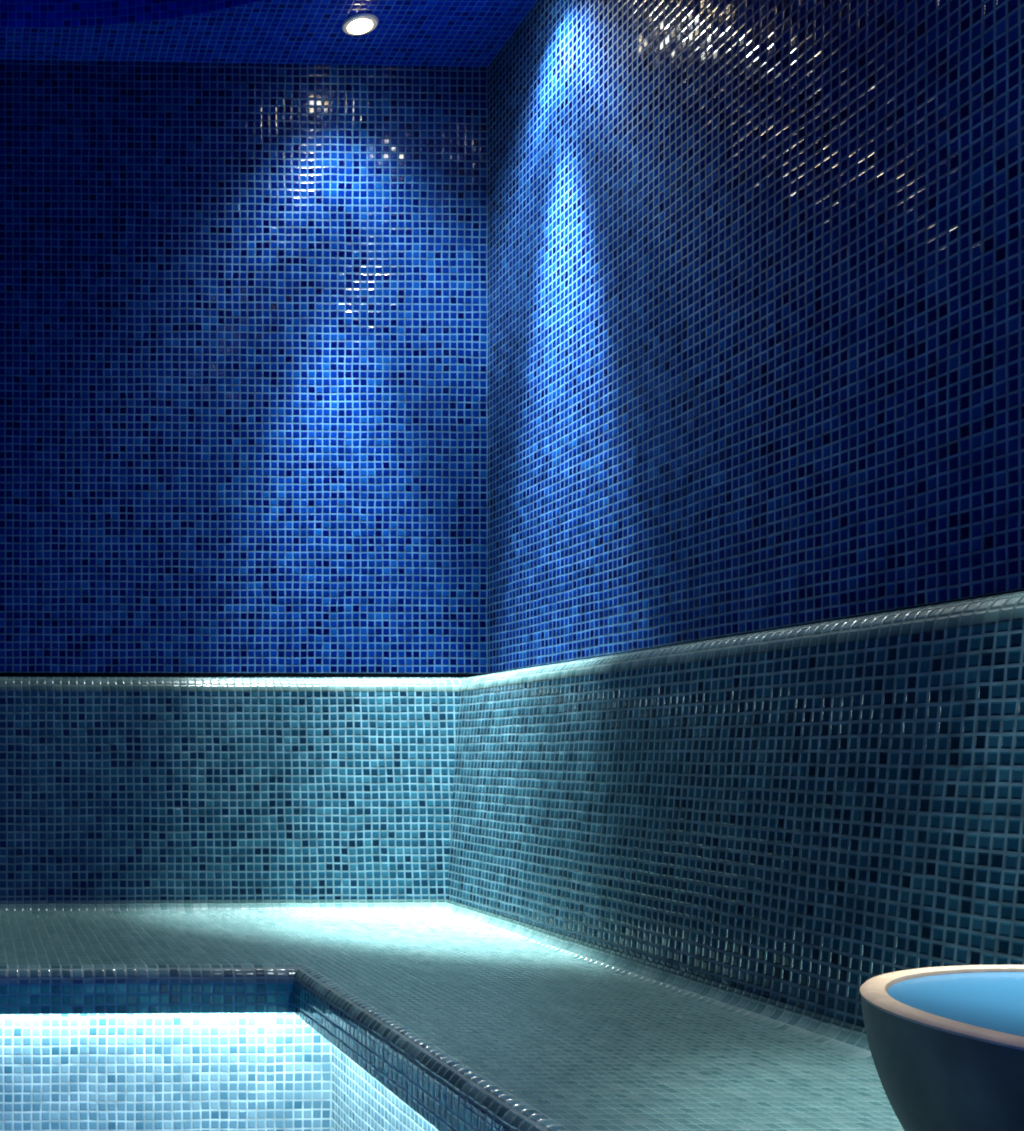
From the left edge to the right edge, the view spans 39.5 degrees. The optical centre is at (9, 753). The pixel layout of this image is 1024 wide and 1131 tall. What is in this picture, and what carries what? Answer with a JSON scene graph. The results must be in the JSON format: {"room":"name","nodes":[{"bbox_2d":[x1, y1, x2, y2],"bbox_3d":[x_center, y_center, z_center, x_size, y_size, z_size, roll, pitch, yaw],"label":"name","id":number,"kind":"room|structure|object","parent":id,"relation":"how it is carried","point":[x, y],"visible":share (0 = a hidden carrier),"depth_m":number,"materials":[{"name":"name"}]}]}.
{"room":"spa steam room","nodes":[
{"label":"spa steam room","id":0,"kind":"room"},
{"bbox_2d":[0,692,457,900],"bbox_3d":[-0.204,0.122,3.363,3.280,0.570,0.305,0,0,-2],"label":"wall","id":1,"kind":"structure","parent":0,"point":[104,795],"depth_m":3.26,"materials":[{"name":"teal tile"}]},
{"bbox_2d":[0,677,463,691],"bbox_3d":[-0.205,-0.183,3.388,3.280,0.042,0.255,0,0,-2],"label":"trim","id":2,"kind":"structure","parent":1,"relation":"on","point":[7,684],"depth_m":3.29,"materials":[{"name":"tile"}]},
{"bbox_2d":[0,60,489,673],"bbox_3d":[-0.207,-1.056,3.456,3.280,1.667,0.120,0,0,-2],"label":"wall","id":3,"kind":"structure","parent":0,"point":[244,306],"depth_m":3.42,"materials":[{"name":"tile"}]},
{"bbox_2d":[0,673,486,677],"bbox_3d":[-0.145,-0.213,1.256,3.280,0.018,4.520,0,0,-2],"label":"trim","id":4,"kind":"structure","parent":3,"relation":"attached to","point":[1,674],"depth_m":3.45,"materials":[{"name":"white tile"}]},
{"bbox_2d":[0,0,537,66],"bbox_3d":[-0.205,-2.039,1.255,3.400,0.300,4.520,0,0,-2],"label":"ceiling","id":5,"kind":"structure","parent":0,"point":[445,33],"depth_m":3.26,"materials":[{"name":"tile"}]},
{"bbox_2d":[342,13,378,34],"bbox_3d":[0.906,-1.882,3.235,0.092,0.022,0.092,0,0,-2],"label":"recessed light","id":6,"kind":"object","parent":5,"relation":"in","point":[359,24],"visible":1,"depth_m":3.22,"materials":[{"name":"white glass"}]},
{"bbox_2d":[447,620,1023,1027],"bbox_3d":[1.342,0.122,1.298,0.305,0.570,4.520,0,0,-2],"label":"wall","id":7,"kind":"structure","parent":0,"point":[803,827],"depth_m":1.96,"materials":[{"name":"teal tile"}]},
{"bbox_2d":[458,591,1023,691],"bbox_3d":[1.367,-0.183,1.299,0.255,0.042,4.520,0,0,-2],"label":"trim","id":8,"kind":"structure","parent":7,"relation":"on","point":[1009,607],"depth_m":1.96,"materials":[{"name":"tile"}]},
{"bbox_2d":[488,0,1023,673],"bbox_3d":[1.434,-1.056,1.301,0.120,1.667,4.520,0,0,-2],"label":"wall","id":9,"kind":"structure","parent":0,"point":[756,267],"depth_m":2.28,"materials":[{"name":"tile"}]},
{"bbox_3d":[-0.205,0.919,1.255,3.400,0.120,4.520,0,0,-2],"label":"floor","id":10,"kind":"structure","parent":0,"visible":0},
{"bbox_2d":[0,899,903,1130],"bbox_3d":[-0.203,0.618,1.194,3.156,0.482,4.398,0,0,-2],"label":"tiled bench","id":11,"kind":"object","parent":10,"relation":"on","point":[338,1014],"visible":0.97,"depth_m":2.39,"materials":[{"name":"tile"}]},
{"bbox_2d":[860,965,1023,1130],"bbox_3d":[0.888,0.298,0.886,0.472,0.220,0.472,0,0,28],"label":"stone bowl","id":12,"kind":"object","parent":11,"relation":"on","point":[936,1073],"visible":0.87,"depth_m":0.89,"materials":[{"name":"grey stone"}]},
{"bbox_2d":[887,972,1023,1036],"bbox_3d":[0.888,0.286,0.886,0.435,0.186,0.435,0,0,-2],"label":"water","id":13,"kind":"object","parent":12,"relation":"in","point":[994,1001],"visible":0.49,"depth_m":0.99,"materials":[{"name":"blue liquid"}]}
]}

